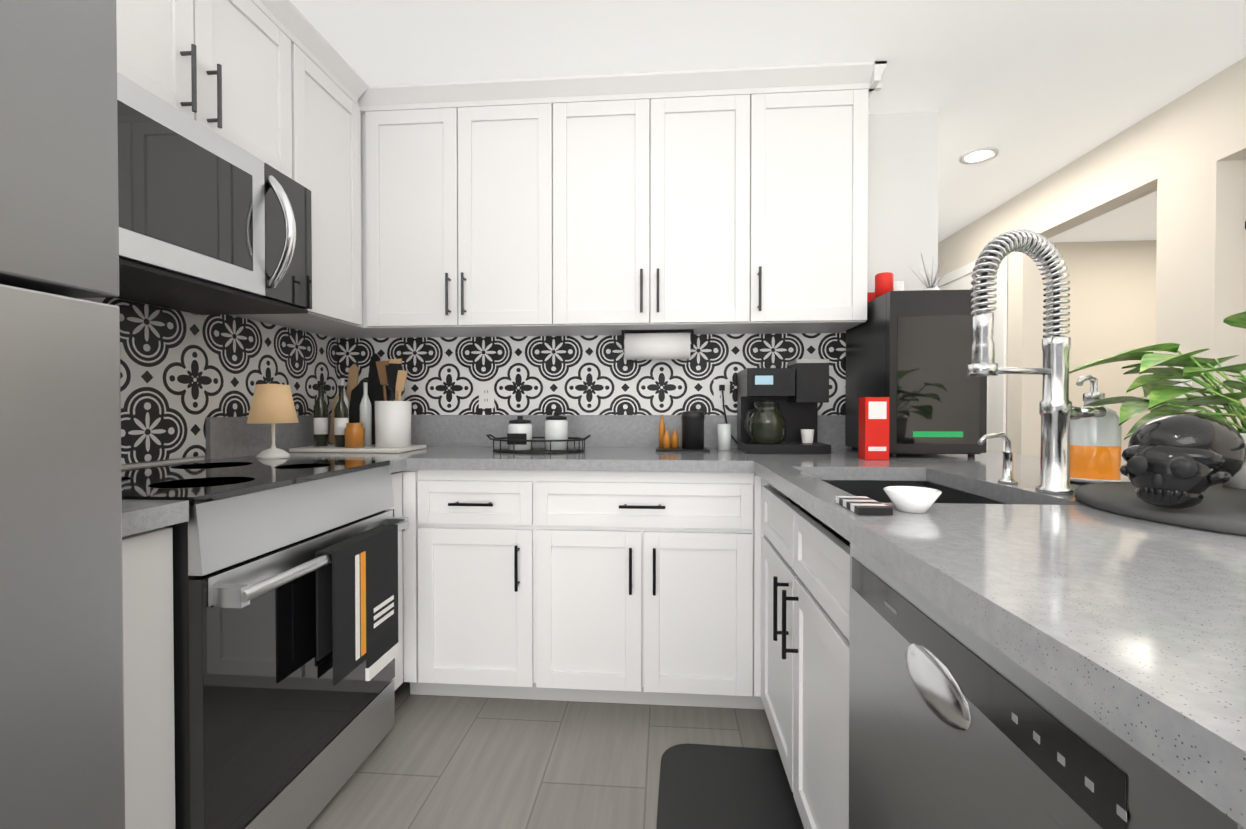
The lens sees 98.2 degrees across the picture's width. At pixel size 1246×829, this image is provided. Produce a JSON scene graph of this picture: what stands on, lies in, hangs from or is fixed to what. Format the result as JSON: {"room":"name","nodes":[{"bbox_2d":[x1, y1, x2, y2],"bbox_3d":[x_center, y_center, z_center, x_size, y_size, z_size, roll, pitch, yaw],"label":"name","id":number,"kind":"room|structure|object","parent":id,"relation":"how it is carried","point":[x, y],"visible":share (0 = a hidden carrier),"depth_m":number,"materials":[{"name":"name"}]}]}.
{"room":"kitchen","nodes":[
{"label":"kitchen","id":0,"kind":"room"},
{"bbox_2d":[113,297,320,468],"bbox_3d":[-1.635,-0.109,0.125,0.120,2.400,5.230,0,1,4],"label":"wall","id":1,"kind":"structure","parent":0,"point":[140,464],"depth_m":1.70,"materials":[{"name":"white paint"}]},
{"bbox_2d":[79,297,338,463],"bbox_3d":[-1.445,-0.258,1.728,0.007,0.800,1.740,0,1,4],"label":"tile backsplash","id":2,"kind":"structure","parent":1,"relation":"attached to","point":[183,375],"depth_m":1.81,"materials":[{"name":"tile"}]},
{"bbox_2d":[116,0,367,328],"bbox_3d":[-1.319,-0.833,0.928,0.377,0.969,2.698,0,1,4],"label":"upper cabinet","id":3,"kind":"object","parent":1,"relation":"attached to","point":[281,86],"visible":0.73,"depth_m":1.75,"materials":[{"name":"white wood"}]},
{"bbox_2d":[115,72,311,314],"bbox_3d":[-1.229,-0.539,1.447,0.475,0.409,0.741,0,1,4],"label":"over-the-range microwave","id":4,"kind":"object","parent":3,"relation":"attached to","point":[211,222],"visible":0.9,"depth_m":1.41,"materials":[{"name":"silver metal"}]},
{"bbox_2d":[306,678,777,828],"bbox_3d":[1.785,1.123,1.662,6.800,0.100,8.800,0,1,4],"label":"floor","id":5,"kind":"structure","parent":0,"point":[442,762],"depth_m":1.67,"materials":[{"name":"tile"}]},
{"bbox_2d":[0,0,124,828],"bbox_3d":[-1.123,0.198,0.375,0.801,1.780,0.922,0,1,4],"label":"refrigerator","id":6,"kind":"object","parent":5,"relation":"on","point":[62,760],"visible":1,"depth_m":0.72,"materials":[{"name":"silver metal"}]},
{"bbox_2d":[122,471,402,828],"bbox_3d":[-1.155,0.640,1.434,0.627,0.870,1.138,0,1,4],"label":"base cabinet","id":7,"kind":"object","parent":5,"relation":"on","point":[148,658],"visible":0.17,"depth_m":1.00,"materials":[{"name":"white wood"}]},
{"bbox_2d":[122,418,205,536],"bbox_3d":[-1.176,0.114,0.962,0.657,0.186,0.215,0,1,4],"label":"countertop","id":8,"kind":"structure","parent":7,"relation":"on","point":[138,516],"depth_m":0.98,"materials":[{"name":"grey stone"}]},
{"bbox_2d":[121,459,409,828],"bbox_3d":[-1.084,0.616,1.450,0.724,0.919,0.748,0,1,4],"label":"range oven","id":9,"kind":"object","parent":5,"relation":"on","point":[275,727],"visible":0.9,"depth_m":1.23,"materials":[{"name":"silver metal"}]},
{"bbox_2d":[316,524,398,684],"bbox_3d":[-0.729,0.540,1.506,0.052,0.399,0.320,0,1,4],"label":"hanging towel","id":10,"kind":"object","parent":9,"relation":"hanging from","point":[356,602],"visible":1,"depth_m":1.46,"materials":[{"name":"black fabric"}]},
{"bbox_2d":[399,469,434,694],"bbox_3d":[-1.033,0.630,2.282,0.739,0.870,0.607,0,1,4],"label":"base cabinet","id":11,"kind":"object","parent":5,"relation":"on","point":[418,486],"depth_m":1.96,"materials":[{"name":"white wood"}]},
{"bbox_2d":[435,470,554,700],"bbox_3d":[-0.503,0.630,2.240,0.547,0.870,0.607,0,1,4],"label":"base cabinet","id":12,"kind":"object","parent":5,"relation":"on","point":[495,529],"depth_m":1.94,"materials":[{"name":"white wood"}]},
{"bbox_2d":[555,471,764,709],"bbox_3d":[0.080,0.631,2.194,0.877,0.870,0.607,0,1,4],"label":"base cabinet","id":13,"kind":"object","parent":5,"relation":"on","point":[625,587],"depth_m":1.89,"materials":[{"name":"white wood"}]},
{"bbox_2d":[656,744,803,828],"bbox_3d":[0.301,1.070,1.244,0.460,0.013,0.960,0,1,6],"label":"rug","id":14,"kind":"object","parent":5,"relation":"on","point":[702,786],"visible":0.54,"depth_m":1.52,"materials":[{"name":"black carpet"}]},
{"bbox_2d":[761,478,849,749],"bbox_3d":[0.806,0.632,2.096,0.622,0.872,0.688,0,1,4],"label":"base cabinet","id":15,"kind":"object","parent":5,"relation":"on","point":[805,601],"depth_m":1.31,"materials":[{"name":"white wood"}]},
{"bbox_2d":[206,415,1039,474],"bbox_3d":[0.051,0.101,2.090,2.927,0.186,0.807,0,1,4],"label":"countertop","id":16,"kind":"structure","parent":15,"relation":"on","point":[629,443],"depth_m":2.12,"materials":[{"name":"grey stone"}]},
{"bbox_2d":[247,384,298,458],"bbox_3d":[-1.243,0.022,1.917,0.156,0.265,0.156,0,1,4],"label":"table lamp","id":17,"kind":"object","parent":16,"relation":"on","point":[272,404],"visible":1,"depth_m":1.87,"materials":[{"name":"beige fabric"}]},
{"bbox_2d":[329,364,358,443],"bbox_3d":[-1.271,-0.046,2.517,0.170,0.386,0.082,0,1,4],"label":"cutting board","id":18,"kind":"object","parent":16,"relation":"on","point":[353,375],"visible":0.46,"depth_m":2.52,"materials":[{"name":"brown wood"}]},
{"bbox_2d":[289,444,425,452],"bbox_3d":[-1.105,0.143,2.273,0.460,0.016,0.250,0,1,4],"label":"tray","id":19,"kind":"object","parent":16,"relation":"on","point":[330,448],"visible":0.92,"depth_m":2.16,"materials":[{"name":"white"}]},
{"bbox_2d":[313,375,344,445],"bbox_3d":[-1.253,-0.020,2.317,0.137,0.306,0.055,-1,1,-40],"label":"oil bottle","id":20,"kind":"object","parent":19,"relation":"on","point":[318,406],"depth_m":2.27,"materials":[{"name":"grey"}]},
{"bbox_2d":[375,359,411,446],"bbox_3d":[-0.969,-0.052,2.275,0.144,0.371,0.144,0,1,4],"label":"utensil crock","id":21,"kind":"object","parent":19,"relation":"on","point":[393,422],"visible":1,"depth_m":2.24,"materials":[{"name":"white ceramic"}]},
{"bbox_2d":[349,353,390,444],"bbox_3d":[-1.159,-0.069,2.479,0.190,0.433,0.105,0,1,4],"label":"cutting board","id":22,"kind":"object","parent":16,"relation":"on","point":[375,389],"visible":0.51,"depth_m":2.48,"materials":[{"name":"black"}]},
{"bbox_2d":[486,412,590,453],"bbox_3d":[-0.347,0.071,2.218,0.427,0.160,0.243,0,1,4],"label":"tray","id":23,"kind":"object","parent":16,"relation":"on","point":[519,438],"visible":1,"depth_m":2.19,"materials":[{"name":"black"}]},
{"bbox_2d":[656,411,709,451],"bbox_3d":[0.249,0.068,2.271,0.220,0.165,0.140,0,1,4],"label":"canister set","id":24,"kind":"object","parent":16,"relation":"on","point":[692,431],"visible":1,"depth_m":2.23,"materials":[{"name":"black plastic"}]},
{"bbox_2d":[717,424,730,449],"bbox_3d":[0.432,0.095,2.297,0.060,0.110,0.058,0,1,4],"label":"cup","id":25,"kind":"object","parent":16,"relation":"on","point":[724,436],"visible":1,"depth_m":2.27,"materials":[{"name":"white ceramic"}]},
{"bbox_2d":[737,359,830,453],"bbox_3d":[0.654,-0.034,2.248,0.329,0.370,0.300,0,1,4],"label":"coffee maker","id":26,"kind":"object","parent":16,"relation":"on","point":[777,410],"visible":0.98,"depth_m":2.13,"materials":[{"name":"black plastic"}]},
{"bbox_2d":[719,385,736,443],"bbox_3d":[0.538,0.006,2.424,0.207,0.280,0.037,0,1,4],"label":"cord","id":27,"kind":"object","parent":26,"relation":"attached to","point":[722,388],"visible":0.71,"depth_m":2.42,"materials":[{"name":"black plastic"}]},
{"bbox_2d":[858,397,888,459],"bbox_3d":[0.876,0.048,1.883,0.080,0.215,0.066,0,1,4],"label":"box","id":28,"kind":"object","parent":16,"relation":"on","point":[873,428],"visible":1,"depth_m":1.85,"materials":[{"name":"red cardboard"}]},
{"bbox_2d":[790,480,1006,546],"bbox_3d":[0.688,0.295,1.322,0.403,0.184,0.638,0,1,4],"label":"sink basin","id":29,"kind":"object","parent":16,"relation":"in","point":[873,489],"visible":0.06,"depth_m":1.62,"materials":[{"name":"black metal"}]},
{"bbox_2d":[845,290,987,457],"bbox_3d":[1.132,-0.145,2.138,0.330,0.594,0.472,0,1,4],"label":"mini fridge","id":30,"kind":"object","parent":16,"relation":"on","point":[908,353],"visible":0.83,"depth_m":1.91,"materials":[{"name":"black plastic"}]},
{"bbox_2d":[867,250,947,302],"bbox_3d":[1.132,-0.541,2.174,0.294,0.195,0.241,0,1,4],"label":"items on the cooler top","id":31,"kind":"object","parent":30,"relation":"on","point":[885,282],"visible":0.5,"depth_m":2.10,"materials":[{"name":"red"}]},
{"bbox_2d":[758,459,1245,828],"bbox_3d":[0.888,0.190,0.758,1.050,0.040,2.040,0,1,4],"label":"countertop","id":32,"kind":"structure","parent":15,"relation":"on","point":[1128,629],"depth_m":0.53,"materials":[{"name":"grey stone"}]},
{"bbox_2d":[836,486,941,514],"bbox_3d":[0.471,0.148,0.951,0.150,0.037,0.120,0,1,4],"label":"dish","id":33,"kind":"object","parent":32,"relation":"on","point":[912,499],"visible":1,"depth_m":0.91,"materials":[{"name":"white ceramic"}]},
{"bbox_2d":[977,432,1017,483],"bbox_3d":[0.884,0.102,1.278,0.109,0.121,0.061,0,1,4],"label":"tap","id":34,"kind":"object","parent":32,"relation":"on","point":[1008,469],"visible":1,"depth_m":1.28,"materials":[{"name":"silver metal"}]},
{"bbox_2d":[968,229,1106,493],"bbox_3d":[0.862,-0.109,1.132,0.316,0.546,0.066,0,1,-11],"label":"spring faucet","id":35,"kind":"object","parent":32,"relation":"on","point":[1058,411],"visible":1,"depth_m":1.12,"materials":[{"name":"silver metal"}]},
{"bbox_2d":[1070,375,1130,483],"bbox_3d":[1.125,0.034,1.289,0.160,0.256,0.160,0,1,4],"label":"soap dispenser","id":36,"kind":"object","parent":32,"relation":"on","point":[1095,450],"visible":0.77,"depth_m":1.25,"materials":[{"name":"orange"}]},
{"bbox_2d":[1074,482,1245,535],"bbox_3d":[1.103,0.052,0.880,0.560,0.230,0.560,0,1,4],"label":"round tray","id":37,"kind":"object","parent":32,"relation":"on","point":[1220,508],"visible":0.69,"depth_m":0.87,"materials":[{"name":"grey stone"}]},
{"bbox_2d":[1069,311,1245,488],"bbox_3d":[1.161,-0.036,1.118,0.438,0.359,0.545,0,1,4],"label":"pothos plant","id":38,"kind":"object","parent":37,"relation":"on","point":[1160,389],"visible":0.88,"depth_m":1.05,"materials":[{"name":"green plant"}]},
{"bbox_2d":[1119,412,1245,508],"bbox_3d":[0.882,0.071,0.852,0.180,0.148,0.130,0,1,-28],"label":"decor","id":39,"kind":"object","parent":37,"relation":"on","point":[1182,460],"visible":1,"depth_m":0.81,"materials":[{"name":"black ceramic"}]},
{"bbox_2d":[849,542,1244,828],"bbox_3d":[0.667,0.650,0.580,0.640,0.869,0.616,0,1,4],"label":"dishwasher","id":40,"kind":"object","parent":5,"relation":"on","point":[954,723],"visible":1,"depth_m":0.56,"materials":[{"name":"silver metal"}]},
{"bbox_2d":[399,113,910,337],"bbox_3d":[-0.119,-0.138,2.569,2.760,2.400,0.120,0,1,4],"label":"wall","id":41,"kind":"structure","parent":0,"point":[903,160],"depth_m":2.40,"materials":[{"name":"white paint"}]},
{"bbox_2d":[297,61,886,337],"bbox_3d":[-0.192,-0.849,2.314,2.407,0.969,0.377,0,1,4],"label":"upper cabinet","id":42,"kind":"object","parent":41,"relation":"attached to","point":[723,201],"visible":1,"depth_m":2.17,"materials":[{"name":"white wood"}]},
{"bbox_2d":[621,329,693,359],"bbox_3d":[0.150,-0.302,2.345,0.310,0.125,0.116,0,1,4],"label":"paper towel","id":43,"kind":"object","parent":42,"relation":"attached to","point":[653,344],"visible":0.98,"depth_m":2.30,"materials":[{"name":"white paper"}]},
{"bbox_2d":[339,333,845,414],"bbox_3d":[0.005,-0.182,2.494,2.776,0.368,0.008,0,1,4],"label":"tile backsplash","id":44,"kind":"structure","parent":41,"relation":"attached to","point":[530,375],"depth_m":2.51,"materials":[{"name":"tile"}]},
{"bbox_2d":[479,384,493,407],"bbox_3d":[-0.643,-0.087,2.538,0.072,0.116,0.008,0,1,4],"label":"electrical outlet","id":45,"kind":"object","parent":44,"relation":"attached to","point":[486,395],"visible":1,"depth_m":2.54,"materials":[{"name":"white plastic"}]},
{"bbox_2d":[714,379,729,404],"bbox_3d":[0.449,-0.101,2.452,0.072,0.116,0.008,0,1,4],"label":"electrical outlet","id":46,"kind":"object","parent":44,"relation":"attached to","point":[718,393],"visible":0.92,"depth_m":2.45,"materials":[{"name":"white plastic"}]},
{"bbox_2d":[290,0,1245,242],"bbox_3d":[1.785,-1.377,1.632,6.800,0.100,8.800,0,1,4],"label":"ceiling","id":47,"kind":"structure","parent":0,"point":[1033,92],"depth_m":1.98,"materials":[{"name":"white paint"}]},
{"bbox_2d":[959,147,998,163],"bbox_3d":[1.835,-1.334,2.782,0.170,0.011,0.170,0,1,4],"label":"recessed light","id":48,"kind":"object","parent":47,"relation":"in","point":[979,155],"visible":0.96,"depth_m":2.78,"materials":[{"name":"white"}]},
{"bbox_2d":[911,111,938,290],"bbox_3d":[1.477,-0.157,4.234,0.120,2.400,3.690,0,1,4],"label":"wall","id":49,"kind":"structure","parent":0,"point":[924,125],"depth_m":2.38,"materials":[{"name":"white paint"}]},
{"bbox_2d":[938,57,1245,456],"bbox_3d":[2.343,-0.126,1.603,0.120,2.400,8.800,0,1,4],"label":"wall","id":50,"kind":"structure","parent":0,"point":[1184,156],"depth_m":2.29,"materials":[{"name":"beige paint"}]},
{"bbox_2d":[938,255,1007,452],"bbox_3d":[2.451,-0.009,3.893,0.020,2.111,0.980,0,1,4],"label":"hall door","id":51,"kind":"structure","parent":50,"relation":"in","point":[961,278],"depth_m":3.47,"materials":[{"name":"white"}]},
{"bbox_2d":[1173,379,1191,397],"bbox_3d":[2.327,-0.124,2.246,0.011,0.120,0.080,0,1,4],"label":"switch plate","id":52,"kind":"object","parent":50,"relation":"attached to","point":[1184,385],"visible":0.15,"depth_m":2.24,"materials":[{"name":"white plastic"}]},
{"bbox_2d":[1043,240,1156,465],"bbox_3d":[4.008,-0.158,4.281,2.780,2.400,0.120,0,1,4],"label":"wall","id":53,"kind":"structure","parent":0,"point":[1112,298],"depth_m":4.21,"materials":[{"name":"beige paint"}]}
]}

